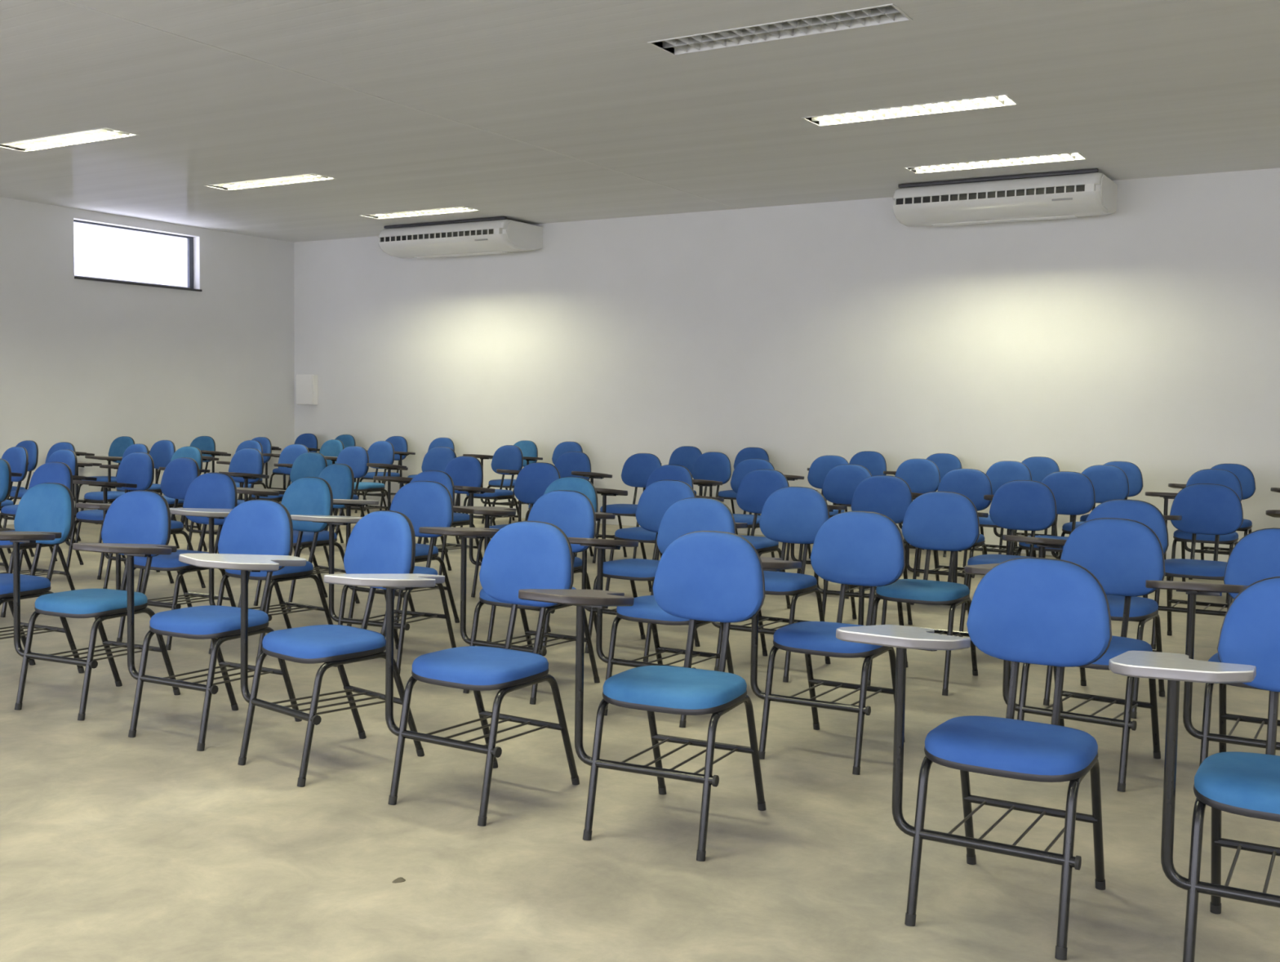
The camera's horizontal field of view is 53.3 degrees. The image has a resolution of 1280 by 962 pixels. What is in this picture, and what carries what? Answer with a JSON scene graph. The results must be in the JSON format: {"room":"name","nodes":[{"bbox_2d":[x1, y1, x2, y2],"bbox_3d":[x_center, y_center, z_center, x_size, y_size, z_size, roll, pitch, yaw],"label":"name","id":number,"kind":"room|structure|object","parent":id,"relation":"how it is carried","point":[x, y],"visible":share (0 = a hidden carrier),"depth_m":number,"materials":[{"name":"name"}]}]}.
{"room":"classroom","nodes":[
{"label":"classroom","id":0,"kind":"room"},
{"bbox_2d":[73,222,186,251],"bbox_3d":[-8.468,-2.614,10.026,1.440,0.110,14.100,3,4,31],"label":"sky","id":1,"kind":"structure","parent":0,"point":[81,230],"depth_m":14.67,"materials":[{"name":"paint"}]},
{"bbox_2d":[0,196,294,524],"bbox_3d":[-7.852,-1.158,9.613,0.160,3.448,14.300,3,4,31],"label":"wall","id":2,"kind":"structure","parent":0,"point":[87,365],"depth_m":13.63,"materials":[{"name":"paint"}]},
{"bbox_2d":[73,219,201,291],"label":"window","id":3,"kind":"structure","parent":2,"relation":"in","point":[189,239],"depth_m":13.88,"materials":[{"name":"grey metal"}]},
{"bbox_2d":[0,506,1279,961],"bbox_3d":[-0.696,0.988,5.413,17.000,0.150,14.300,3,4,31],"label":"floor","id":4,"kind":"structure","parent":0,"point":[150,846],"depth_m":3.85,"materials":[{"name":"concrete"}]},
{"bbox_2d":[0,458,11,572],"bbox_3d":[-4.274,0.297,7.819,0.568,0.858,0.670,3,4,31],"label":"chair","id":5,"kind":"object","parent":4,"relation":"on","point":[5,468],"visible":0.86,"depth_m":7.91,"materials":[{"name":"teal fabric"}]},
{"bbox_2d":[0,446,34,556],"bbox_3d":[-5.116,0.167,9.812,0.560,0.858,0.669,3,4,35],"label":"chair","id":6,"kind":"object","parent":4,"relation":"on","point":[17,457],"visible":0.66,"depth_m":9.92,"materials":[{"name":"blue fabric"}]},
{"bbox_2d":[0,440,38,515],"bbox_3d":[-5.715,0.075,11.235,0.566,0.858,0.674,3,4,33],"label":"chair","id":7,"kind":"object","parent":4,"relation":"on","point":[32,447],"visible":0.36,"depth_m":11.33,"materials":[{"name":"blue fabric"}]},
{"bbox_2d":[0,462,75,617],"bbox_3d":[-3.736,0.326,7.457,0.578,0.858,0.673,3,4,29],"label":"chair","id":8,"kind":"object","parent":4,"relation":"on","point":[51,472],"visible":0.32,"depth_m":7.58,"materials":[{"name":"blue fabric"}]},
{"bbox_2d":[0,441,80,541],"bbox_3d":[-5.241,0.101,10.909,0.564,0.858,0.673,3,4,30],"label":"chair","id":9,"kind":"object","parent":4,"relation":"on","point":[63,445],"visible":0.13,"depth_m":11.04,"materials":[{"name":"blue fabric"}]},
{"bbox_2d":[0,448,83,569],"bbox_3d":[-4.541,0.202,9.359,0.569,0.858,0.670,3,4,34],"label":"chair","id":10,"kind":"object","parent":4,"relation":"on","point":[67,456],"visible":0.27,"depth_m":9.45,"materials":[{"name":"blue fabric"}]},
{"bbox_2d":[0,482,84,673],"bbox_3d":[-2.891,0.448,5.585,0.560,0.858,0.670,3,4,28],"label":"chair","id":11,"kind":"object","parent":4,"relation":"on","point":[46,506],"visible":0.88,"depth_m":5.72,"materials":[{"name":"teal fabric"}]},
{"bbox_2d":[0,489,180,719],"bbox_3d":[-2.313,0.480,5.170,0.578,0.858,0.673,2,4,26],"label":"chair","id":12,"kind":"object","parent":4,"relation":"on","point":[139,516],"visible":0.87,"depth_m":5.16,"materials":[{"name":"blue fabric"}]},
{"bbox_2d":[33,452,159,579],"bbox_3d":[-3.836,0.232,9.001,0.563,0.858,0.672,3,4,30],"label":"chair","id":13,"kind":"object","parent":4,"relation":"on","point":[135,468],"visible":0.48,"depth_m":9.10,"materials":[{"name":"blue fabric"}]},
{"bbox_2d":[72,435,134,524],"bbox_3d":[-5.485,-0.017,12.829,0.563,0.858,0.672,3,4,30],"label":"chair","id":14,"kind":"object","parent":4,"relation":"on","point":[117,447],"visible":0.47,"depth_m":12.96,"materials":[{"name":"teal fabric"}]},
{"bbox_2d":[75,443,149,542],"bbox_3d":[-4.550,0.118,10.768,0.570,0.858,0.672,3,4,37],"label":"chair","id":15,"kind":"object","parent":4,"relation":"on","point":[97,496],"visible":0.34,"depth_m":10.72,"materials":[{"name":"blue fabric"}]},
{"bbox_2d":[84,440,176,520],"bbox_3d":[-4.714,0.052,11.837,0.566,0.858,0.671,3,4,34],"label":"chair","id":16,"kind":"object","parent":4,"relation":"on","point":[162,451],"visible":0.36,"depth_m":11.93,"materials":[{"name":"blue fabric"}]},
{"bbox_2d":[72,457,205,591],"bbox_3d":[-3.263,0.283,8.281,0.564,0.858,0.670,3,4,35],"label":"chair","id":17,"kind":"object","parent":4,"relation":"on","point":[179,473],"visible":0.48,"depth_m":8.38,"materials":[{"name":"blue fabric"}]},
{"bbox_2d":[99,446,207,551],"bbox_3d":[-3.943,0.153,10.310,0.574,0.858,0.672,3,4,31],"label":"chair","id":18,"kind":"object","parent":4,"relation":"on","point":[193,452],"visible":0.23,"depth_m":10.42,"materials":[{"name":"teal fabric"}]},
{"bbox_2d":[75,472,237,649],"bbox_3d":[-2.480,0.395,6.575,0.573,0.858,0.672,3,4,28],"label":"chair","id":19,"kind":"object","parent":4,"relation":"on","point":[208,490],"visible":0.55,"depth_m":6.67,"materials":[{"name":"blue fabric"}]},
{"bbox_2d":[148,435,215,520],"bbox_3d":[-4.820,-0.036,13.294,0.557,0.858,0.669,3,4,27],"label":"chair","id":20,"kind":"object","parent":4,"relation":"on","point":[202,442],"visible":0.25,"depth_m":13.45,"materials":[{"name":"teal fabric"}]},
{"bbox_2d":[72,498,302,751],"bbox_3d":[-1.699,0.512,4.774,0.576,0.858,0.672,3,4,29],"label":"chair","id":21,"kind":"object","parent":4,"relation":"on","point":[254,526],"visible":0.88,"depth_m":4.74,"materials":[{"name":"blue fabric"}]},
{"bbox_2d":[159,448,263,553],"bbox_3d":[-3.361,0.177,10.045,0.562,0.858,0.670,3,4,31],"label":"chair","id":22,"kind":"object","parent":4,"relation":"on","point":[247,460],"visible":0.34,"depth_m":10.18,"materials":[{"name":"blue fabric"}]},
{"bbox_2d":[199,440,262,527],"bbox_3d":[-3.983,0.044,12.132,0.558,0.858,0.669,3,4,32],"label":"chair","id":23,"kind":"object","parent":4,"relation":"on","point":[255,444],"visible":0.22,"depth_m":12.25,"materials":[{"name":"blue fabric"}]},
{"bbox_2d":[200,436,271,499],"bbox_3d":[-4.217,-0.024,13.235,0.562,0.858,0.669,3,4,32],"label":"chair","id":24,"kind":"object","parent":4,"relation":"on","point":[266,444],"visible":0.27,"depth_m":13.31,"materials":[{"name":"blue fabric"}]},
{"bbox_2d":[169,476,333,662],"bbox_3d":[-1.912,0.418,6.302,0.562,0.858,0.672,3,4,35],"label":"chair","id":25,"kind":"object","parent":4,"relation":"on","point":[307,495],"visible":0.62,"depth_m":6.37,"materials":[{"name":"teal fabric"}]},
{"bbox_2d":[216,444,309,502],"bbox_3d":[-3.288,0.110,11.175,0.564,0.858,0.674,3,4,31],"label":"chair","id":26,"kind":"object","parent":4,"relation":"on","point":[290,453],"visible":0.23,"depth_m":11.34,"materials":[{"name":"blue fabric"}]},
{"bbox_2d":[218,452,328,566],"bbox_3d":[-2.714,0.221,9.444,0.576,0.858,0.672,3,4,33],"label":"chair","id":27,"kind":"object","parent":4,"relation":"on","point":[308,464],"visible":0.27,"depth_m":9.57,"materials":[{"name":"teal fabric"}]},
{"bbox_2d":[265,433,317,489],"bbox_3d":[-4.168,-0.126,14.955,0.561,0.858,0.669,3,4,30],"label":"chair","id":28,"kind":"object","parent":4,"relation":"on","point":[309,440],"visible":0.28,"depth_m":15.05,"materials":[{"name":"blue fabric"}]},
{"bbox_2d":[236,463,359,611],"bbox_3d":[-2.137,0.328,7.771,0.571,0.858,0.672,4,5,42],"label":"chair","id":29,"kind":"object","parent":4,"relation":"on","point":[340,477],"visible":0.57,"depth_m":7.79,"materials":[{"name":"teal fabric"}]},
{"bbox_2d":[178,510,424,786],"bbox_3d":[-1.167,0.541,4.393,0.564,0.858,0.673,4,5,41],"label":"chair","id":30,"kind":"object","parent":4,"relation":"on","point":[381,541],"visible":0.91,"depth_m":4.39,"materials":[{"name":"blue fabric"}]},
{"bbox_2d":[262,439,345,515],"bbox_3d":[-3.340,0.018,12.710,0.563,0.858,0.672,3,4,38],"label":"chair","id":31,"kind":"object","parent":4,"relation":"on","point":[332,447],"visible":0.23,"depth_m":12.82,"materials":[{"name":"teal fabric"}]},
{"bbox_2d":[273,445,368,542],"bbox_3d":[-2.700,0.137,10.857,0.566,0.858,0.675,3,4,31],"label":"chair","id":32,"kind":"object","parent":4,"relation":"on","point":[357,457],"visible":0.34,"depth_m":10.99,"materials":[{"name":"blue fabric"}]},
{"bbox_2d":[307,434,355,494],"bbox_3d":[-3.667,-0.104,14.692,0.562,0.858,0.672,3,4,33],"label":"chair","id":33,"kind":"object","parent":4,"relation":"on","point":[348,440],"visible":0.12,"depth_m":14.81,"materials":[{"name":"teal fabric"}]},
{"bbox_2d":[324,440,394,528],"bbox_3d":[-2.792,0.041,12.445,0.577,0.858,0.673,3,4,34],"label":"chair","id":34,"kind":"object","parent":4,"relation":"on","point":[380,451],"visible":0.64,"depth_m":12.53,"materials":[{"name":"blue fabric"}]},
{"bbox_2d":[290,480,456,673],"bbox_3d":[-1.263,0.440,6.075,0.561,0.858,0.671,2,4,25],"label":"chair","id":35,"kind":"object","parent":4,"relation":"on","point":[425,503],"visible":0.48,"depth_m":6.20,"materials":[{"name":"blue fabric"}]},
{"bbox_2d":[354,435,408,512],"bbox_3d":[-2.990,-0.070,14.281,0.573,0.858,0.672,3,4,30],"label":"chair","id":36,"kind":"object","parent":4,"relation":"on","point":[399,443],"visible":0.34,"depth_m":14.37,"materials":[{"name":"blue fabric"}]},
{"bbox_2d":[333,470,459,630],"bbox_3d":[-1.416,0.379,7.077,0.566,0.858,0.670,3,4,35],"label":"chair","id":37,"kind":"object","parent":4,"relation":"on","point":[421,549],"visible":0.38,"depth_m":7.05,"materials":[{"name":"blue fabric"}]},
{"bbox_2d":[392,876,405,882],"bbox_3d":[-0.625,1.037,3.318,0.030,0.004,0.041,3,4,31],"label":"chip","id":38,"kind":"object","parent":4,"relation":"on","point":[399,879],"visible":1,"depth_m":3.31,"materials":[{"name":"brown"}]},
{"bbox_2d":[366,446,459,544],"bbox_3d":[-1.951,0.140,10.963,0.562,0.858,0.671,3,4,28],"label":"chair","id":39,"kind":"object","parent":4,"relation":"on","point":[437,458],"visible":0.35,"depth_m":11.11,"materials":[{"name":"blue fabric"}]},
{"bbox_2d":[394,437,454,506],"bbox_3d":[-2.406,-0.042,13.934,0.558,0.858,0.669,3,4,31],"label":"chair","id":40,"kind":"object","parent":4,"relation":"on","point":[439,442],"visible":0.23,"depth_m":14.05,"materials":[{"name":"blue fabric"}]},
{"bbox_2d":[373,455,483,574],"bbox_3d":[-1.504,0.256,9.121,0.560,0.858,0.669,3,4,33],"label":"chair","id":41,"kind":"object","parent":4,"relation":"on","point":[464,470],"visible":0.48,"depth_m":9.22,"materials":[{"name":"blue fabric"}]},
{"bbox_2d":[323,520,579,826],"bbox_3d":[-0.588,0.571,4.017,0.565,0.858,0.674,3,4,32],"label":"chair","id":42,"kind":"object","parent":4,"relation":"on","point":[521,554],"visible":0.98,"depth_m":4.02,"materials":[{"name":"blue fabric"}]},
{"bbox_2d":[457,444,523,542],"bbox_3d":[-1.453,0.105,11.676,0.558,0.858,0.669,3,4,36],"label":"chair","id":43,"kind":"object","parent":4,"relation":"on","point":[506,456],"visible":0.7,"depth_m":11.76,"materials":[{"name":"blue fabric"}]},
{"bbox_2d":[462,440,537,524],"bbox_3d":[-1.443,0.012,13.237,0.566,0.858,0.675,3,4,33],"label":"chair","id":44,"kind":"object","parent":4,"relation":"on","point":[529,448],"visible":0.53,"depth_m":13.21,"materials":[{"name":"teal fabric"}]},
{"bbox_2d":[454,462,560,596],"bbox_3d":[-0.887,0.316,8.245,0.561,0.858,0.669,3,4,32],"label":"chair","id":45,"kind":"object","parent":4,"relation":"on","point":[533,479],"visible":0.44,"depth_m":8.38,"materials":[{"name":"blue fabric"}]},
{"bbox_2d":[418,489,599,703],"bbox_3d":[-0.566,0.481,5.545,0.561,0.858,0.671,3,4,31],"label":"chair","id":46,"kind":"object","parent":4,"relation":"on","point":[572,512],"visible":0.53,"depth_m":5.63,"materials":[{"name":"blue fabric"}]},
{"bbox_2d":[453,476,598,648],"bbox_3d":[-0.593,0.416,6.625,0.557,0.858,0.669,3,4,33],"label":"chair","id":47,"kind":"object","parent":4,"relation":"on","point":[582,485],"visible":0.27,"depth_m":6.60,"materials":[{"name":"teal fabric"}]},
{"bbox_2d":[496,451,593,555],"bbox_3d":[-0.771,0.196,10.297,0.565,0.858,0.674,3,4,32],"label":"chair","id":48,"kind":"object","parent":4,"relation":"on","point":[567,462],"visible":0.23,"depth_m":10.44,"materials":[{"name":"blue fabric"}]},
{"bbox_2d":[523,441,582,504],"bbox_3d":[-0.950,0.029,13.055,0.560,0.858,0.671,3,4,28],"label":"chair","id":49,"kind":"object","parent":4,"relation":"on","point":[565,446],"visible":0.28,"depth_m":13.23,"materials":[{"name":"blue fabric"}]},
{"bbox_2d":[571,453,662,563],"bbox_3d":[-0.194,0.215,10.094,0.578,0.858,0.672,3,4,28],"label":"chair","id":50,"kind":"object","parent":4,"relation":"on","point":[637,469],"visible":0.65,"depth_m":10.23,"materials":[{"name":"blue fabric"}]},
{"bbox_2d":[582,480,700,662],"bbox_3d":[-0.080,0.433,6.452,0.558,0.858,0.669,3,4,34],"label":"chair","id":51,"kind":"object","parent":4,"relation":"on","point":[655,500],"visible":0.56,"depth_m":6.55,"materials":[{"name":"blue fabric"}]},
{"bbox_2d":[518,530,765,860],"bbox_3d":[0.016,0.596,3.738,0.566,0.858,0.674,2,4,26],"label":"chair","id":52,"kind":"object","parent":4,"relation":"on","point":[708,575],"visible":1,"depth_m":3.80,"materials":[{"name":"blue fabric"}]},
{"bbox_2d":[595,464,693,595],"bbox_3d":[-0.033,0.331,8.181,0.563,0.858,0.671,3,4,35],"label":"chair","id":53,"kind":"object","parent":4,"relation":"on","point":[667,472],"visible":0.4,"depth_m":8.16,"materials":[{"name":"blue fabric"}]},
{"bbox_2d":[568,497,736,727],"bbox_3d":[0.032,0.510,5.191,0.563,0.858,0.672,3,4,29],"label":"chair","id":54,"kind":"object","parent":4,"relation":"on","point":[687,515],"visible":0.56,"depth_m":5.26,"materials":[{"name":"blue fabric"}]},
{"bbox_2d":[643,445,702,495],"bbox_3d":[0.232,0.105,12.045,0.571,0.858,0.672,3,4,29],"label":"chair","id":55,"kind":"object","parent":4,"relation":"on","point":[686,456],"visible":0.19,"depth_m":12.21,"materials":[{"name":"blue fabric"}]},
{"bbox_2d":[692,451,731,497],"bbox_3d":[0.394,0.193,10.594,0.562,0.858,0.671,3,4,31],"label":"chair","id":56,"kind":"object","parent":4,"relation":"on","point":[711,465],"visible":0.27,"depth_m":10.75,"materials":[{"name":"blue fabric"}]},
{"bbox_2d":[693,458,774,557],"bbox_3d":[0.635,0.274,9.287,0.560,0.858,0.670,3,4,30],"label":"chair","id":57,"kind":"object","parent":4,"relation":"on","point":[744,467],"visible":0.42,"depth_m":9.42,"materials":[{"name":"blue fabric"}]},
{"bbox_2d":[709,447,769,535],"bbox_3d":[0.853,0.117,11.975,0.574,0.858,0.672,3,4,29],"label":"chair","id":58,"kind":"object","parent":4,"relation":"on","point":[746,453],"visible":0.3,"depth_m":12.12,"materials":[{"name":"blue fabric"}]},
{"bbox_2d":[695,469,791,618],"bbox_3d":[0.535,0.365,7.736,0.577,0.858,0.672,3,4,34],"label":"chair","id":59,"kind":"object","parent":4,"relation":"on","point":[757,486],"visible":0.42,"depth_m":7.88,"materials":[{"name":"blue fabric"}]},
{"bbox_2d":[711,486,831,681],"bbox_3d":[0.537,0.466,6.035,0.566,0.858,0.671,3,4,32],"label":"chair","id":60,"kind":"object","parent":4,"relation":"on","point":[790,514],"visible":0.69,"depth_m":6.15,"materials":[{"name":"blue fabric"}]},
{"bbox_2d":[784,455,848,560],"bbox_3d":[1.331,0.232,10.155,0.566,0.858,0.674,3,4,28],"label":"chair","id":61,"kind":"object","parent":4,"relation":"on","point":[822,465],"visible":0.24,"depth_m":10.35,"materials":[{"name":"blue fabric"}]},
{"bbox_2d":[750,511,905,774],"bbox_3d":[0.608,0.553,4.588,0.559,0.858,0.669,3,4,30],"label":"chair","id":62,"kind":"object","parent":4,"relation":"on","point":[855,548],"visible":0.82,"depth_m":4.68,"materials":[{"name":"blue fabric"}]},
{"bbox_2d":[790,463,871,598],"bbox_3d":[1.218,0.324,8.567,0.564,0.858,0.674,3,4,30],"label":"chair","id":63,"kind":"object","parent":4,"relation":"on","point":[841,482],"visible":0.25,"depth_m":8.74,"materials":[{"name":"blue fabric"}]},
{"bbox_2d":[807,450,886,511],"bbox_3d":[1.832,0.170,11.303,0.563,0.858,0.673,3,4,31],"label":"chair","id":64,"kind":"object","parent":4,"relation":"on","point":[874,461],"visible":0.16,"depth_m":11.44,"materials":[{"name":"blue fabric"}]},
{"bbox_2d":[813,475,912,624],"bbox_3d":[1.189,0.406,7.182,0.559,0.858,0.670,3,4,30],"label":"chair","id":65,"kind":"object","parent":4,"relation":"on","point":[891,496],"visible":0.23,"depth_m":7.32,"materials":[{"name":"blue fabric"}]},
{"bbox_2d":[894,458,940,576],"bbox_3d":[1.935,0.266,9.716,0.562,0.858,0.673,3,4,31],"label":"chair","id":66,"kind":"object","parent":4,"relation":"on","point":[922,475],"visible":0.24,"depth_m":9.86,"materials":[{"name":"blue fabric"}]},
{"bbox_2d":[857,491,979,695],"bbox_3d":[1.200,0.489,5.800,0.560,0.858,0.669,3,4,30],"label":"chair","id":67,"kind":"object","parent":4,"relation":"on","point":[946,521],"visible":0.79,"depth_m":5.91,"materials":[{"name":"blue fabric"}]},
{"bbox_2d":[883,453,962,556],"bbox_3d":[2.432,0.197,10.980,0.559,0.858,0.670,3,4,30],"label":"chair","id":68,"kind":"object","parent":4,"relation":"on","point":[945,463],"visible":0.19,"depth_m":11.13,"materials":[{"name":"blue fabric"}]},
{"bbox_2d":[905,468,992,609],"bbox_3d":[1.903,0.357,8.168,0.566,0.858,0.674,3,4,32],"label":"chair","id":69,"kind":"object","parent":4,"relation":"on","point":[973,483],"visible":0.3,"depth_m":8.28,"materials":[{"name":"blue fabric"}]},
{"bbox_2d":[835,556,1111,959],"bbox_3d":[0.831,0.641,3.152,0.560,0.858,0.669,3,4,30],"label":"chair","id":70,"kind":"object","parent":4,"relation":"on","point":[1032,610],"visible":1,"depth_m":3.20,"materials":[{"name":"blue fabric"}]},
{"bbox_2d":[961,460,1031,577],"bbox_3d":[2.571,0.285,9.520,0.570,0.858,0.672,3,4,33],"label":"chair","id":71,"kind":"object","parent":4,"relation":"on","point":[1000,473],"visible":0.27,"depth_m":9.65,"materials":[{"name":"blue fabric"}]},
{"bbox_2d":[952,480,1056,636],"bbox_3d":[1.887,0.434,6.874,0.571,0.858,0.671,3,4,34],"label":"chair","id":72,"kind":"object","parent":4,"relation":"on","point":[1016,504],"visible":0.48,"depth_m":7.00,"materials":[{"name":"blue fabric"}]},
{"bbox_2d":[993,456,1059,559],"bbox_3d":[3.107,0.235,10.489,0.570,0.858,0.672,3,4,32],"label":"chair","id":73,"kind":"object","parent":4,"relation":"on","point":[1039,467],"visible":0.17,"depth_m":10.63,"materials":[{"name":"blue fabric"}]},
{"bbox_2d":[983,471,1095,557],"bbox_3d":[2.490,0.377,7.963,0.564,0.858,0.672,3,4,33],"label":"chair","id":74,"kind":"object","parent":4,"relation":"on","point":[1073,492],"visible":0.36,"depth_m":8.09,"materials":[{"name":"blue fabric"}]},
{"bbox_2d":[964,517,1164,791],"bbox_3d":[1.477,0.573,4.447,0.561,0.858,0.670,3,4,36],"label":"chair","id":75,"kind":"object","parent":4,"relation":"on","point":[1122,553],"visible":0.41,"depth_m":4.54,"materials":[{"name":"blue fabric"}]},
{"bbox_2d":[1002,498,1168,718],"bbox_3d":[1.899,0.519,5.445,0.566,0.858,0.674,3,4,36],"label":"chair","id":76,"kind":"object","parent":4,"relation":"on","point":[1142,610],"visible":0.47,"depth_m":5.46,"materials":[{"name":"blue fabric"}]},
{"bbox_2d":[1051,464,1128,559],"bbox_3d":[3.105,0.323,9.011,0.570,0.858,0.671,3,4,33],"label":"chair","id":77,"kind":"object","parent":4,"relation":"on","point":[1109,482],"visible":0.32,"depth_m":9.13,"materials":[{"name":"blue fabric"}]},
{"bbox_2d":[1069,461,1142,534],"bbox_3d":[3.488,0.284,9.745,0.563,0.858,0.673,3,4,35],"label":"chair","id":78,"kind":"object","parent":4,"relation":"on","point":[1134,474],"visible":0.15,"depth_m":9.83,"materials":[{"name":"blue fabric"}]},
{"bbox_2d":[1142,483,1243,648],"bbox_3d":[2.871,0.453,6.766,0.559,0.858,0.669,3,4,31],"label":"chair","id":79,"kind":"object","parent":4,"relation":"on","point":[1209,508],"visible":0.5,"depth_m":6.90,"materials":[{"name":"blue fabric"}]},
{"bbox_2d":[1145,468,1242,603],"bbox_3d":[3.715,0.356,8.590,0.569,0.858,0.671,3,4,32],"label":"chair","id":80,"kind":"object","parent":4,"relation":"on","point":[1215,476],"visible":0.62,"depth_m":8.58,"materials":[{"name":"blue fabric"}]},
{"bbox_2d":[1108,576,1279,961],"bbox_3d":[1.357,0.667,2.832,0.564,0.858,0.670,3,4,30],"label":"chair","id":81,"kind":"object","parent":4,"relation":"on","point":[1247,784],"visible":1,"depth_m":2.80,"materials":[{"name":"teal fabric"}]},
{"bbox_2d":[1168,463,1255,579],"bbox_3d":[4.270,0.305,9.560,0.569,0.858,0.671,3,4,32],"label":"chair","id":82,"kind":"object","parent":4,"relation":"on","point":[1246,477],"visible":0.28,"depth_m":9.64,"materials":[{"name":"blue fabric"}]},
{"bbox_2d":[1145,527,1279,765],"bbox_3d":[1.954,0.599,4.114,0.561,0.858,0.670,3,4,31],"label":"chair","id":83,"kind":"object","parent":4,"relation":"on","point":[1255,557],"visible":0.47,"depth_m":4.27,"materials":[{"name":"blue fabric"}]},
{"bbox_2d":[1265,509,1279,517],"bbox_3d":[3.795,0.446,7.091,0.561,0.858,0.670,3,4,31],"label":"chair","id":84,"kind":"object","parent":4,"relation":"on","point":[1273,513],"visible":1,"depth_m":6.96,"materials":[{"name":"grey plastic"}]},
{"bbox_2d":[1270,487,1279,492],"bbox_3d":[4.863,0.335,9.197,0.564,0.858,0.674,3,4,31],"label":"chair","id":85,"kind":"object","parent":4,"relation":"on","point":[1273,489],"visible":1,"depth_m":9.05,"materials":[{"name":"blue fabric"}]},
{"bbox_2d":[0,0,1279,242],"bbox_3d":[-0.654,-2.244,5.221,17.000,0.030,14.300,3,4,31],"label":"ceiling","id":86,"kind":"structure","parent":0,"point":[1140,89],"depth_m":8.01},
{"bbox_2d":[0,127,138,151],"bbox_3d":[-4.279,-2.570,9.473,1.348,0.089,0.281,3,4,31],"label":"ceiling lamp","id":87,"kind":"object","parent":86,"relation":"attached to","point":[104,133],"visible":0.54,"depth_m":9.48,"materials":[{"name":"silver metal"}]},
{"bbox_2d":[203,173,336,191],"bbox_3d":[-3.252,-2.658,11.178,1.348,0.089,0.281,3,4,31],"label":"ceiling lamp","id":88,"kind":"object","parent":86,"relation":"attached to","point":[309,177],"visible":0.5,"depth_m":11.20,"materials":[{"name":"silver metal"}]},
{"bbox_2d":[57,0,740,208],"bbox_3d":[-2.623,-2.324,6.402,0.025,0.004,13.900,3,4,31],"label":"trim","id":89,"kind":"structure","parent":86,"relation":"attached to","point":[63,1],"depth_m":7.76,"materials":[{"name":"white ceramic"}]},
{"bbox_2d":[360,206,480,218],"bbox_3d":[-2.228,-2.745,12.878,1.348,0.089,0.281,3,4,31],"label":"ceiling lamp","id":90,"kind":"object","parent":86,"relation":"attached to","point":[455,209],"visible":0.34,"depth_m":12.90,"materials":[{"name":"white"}]},
{"bbox_2d":[647,4,912,55],"bbox_3d":[0.690,-2.327,6.492,1.348,0.089,0.281,3,4,31],"label":"ceiling lamp","id":91,"kind":"object","parent":86,"relation":"attached to","point":[890,13],"visible":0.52,"depth_m":6.51,"materials":[{"name":"white metal"}]},
{"bbox_2d":[801,94,1018,126],"bbox_3d":[1.717,-2.415,8.197,1.348,0.089,0.281,3,4,31],"label":"ceiling lamp","id":92,"kind":"object","parent":86,"relation":"attached to","point":[1001,100],"visible":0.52,"depth_m":8.22,"materials":[{"name":"silver metal"}]},
{"bbox_2d":[903,151,1087,173],"bbox_3d":[2.741,-2.503,9.897,1.348,0.089,0.281,3,4,31],"label":"ceiling lamp","id":93,"kind":"object","parent":86,"relation":"attached to","point":[1071,156],"visible":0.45,"depth_m":9.92,"materials":[{"name":"silver metal"}]},
{"bbox_2d":[293,168,1279,561],"bbox_3d":[2.962,-1.119,11.339,17.000,3.448,0.200,3,4,31],"label":"wall","id":94,"kind":"structure","parent":0,"point":[1145,334],"depth_m":11.92,"materials":[{"name":"paint"}]},
{"bbox_2d":[296,374,317,404],"bbox_3d":[-4.013,-1.099,15.375,0.286,0.360,0.086,3,4,31],"label":"wall box","id":95,"kind":"object","parent":94,"relation":"attached to","point":[306,384],"visible":1,"depth_m":15.32,"materials":[{"name":"white plastic"}]},
{"bbox_2d":[377,216,542,258],"bbox_3d":[-1.940,-2.581,13.681,1.702,0.323,0.716,3,4,31],"label":"air conditioner","id":96,"kind":"object","parent":94,"relation":"attached to","point":[492,236],"visible":1,"depth_m":13.37,"materials":[{"name":"white plastic"}]},
{"bbox_2d":[378,228,493,242],"bbox_3d":[-2.138,-2.573,13.415,1.555,0.060,0.056,3,4,31],"label":"vent","id":97,"kind":"object","parent":96,"relation":"attached to","point":[434,235],"depth_m":13.39,"materials":[{"name":"plastic"}]},
{"bbox_2d":[892,168,1117,226],"bbox_3d":[3.038,-2.338,10.695,1.702,0.323,0.716,3,4,31],"label":"air conditioner","id":98,"kind":"object","parent":94,"relation":"attached to","point":[1060,196],"visible":1,"depth_m":10.41,"materials":[{"name":"plastic"}]},
{"bbox_2d":[894,183,1085,205],"bbox_3d":[2.840,-2.330,10.429,1.555,0.060,0.056,3,4,31],"label":"vent","id":99,"kind":"object","parent":98,"relation":"attached to","point":[1028,192],"depth_m":10.39,"materials":[{"name":"plastic"}]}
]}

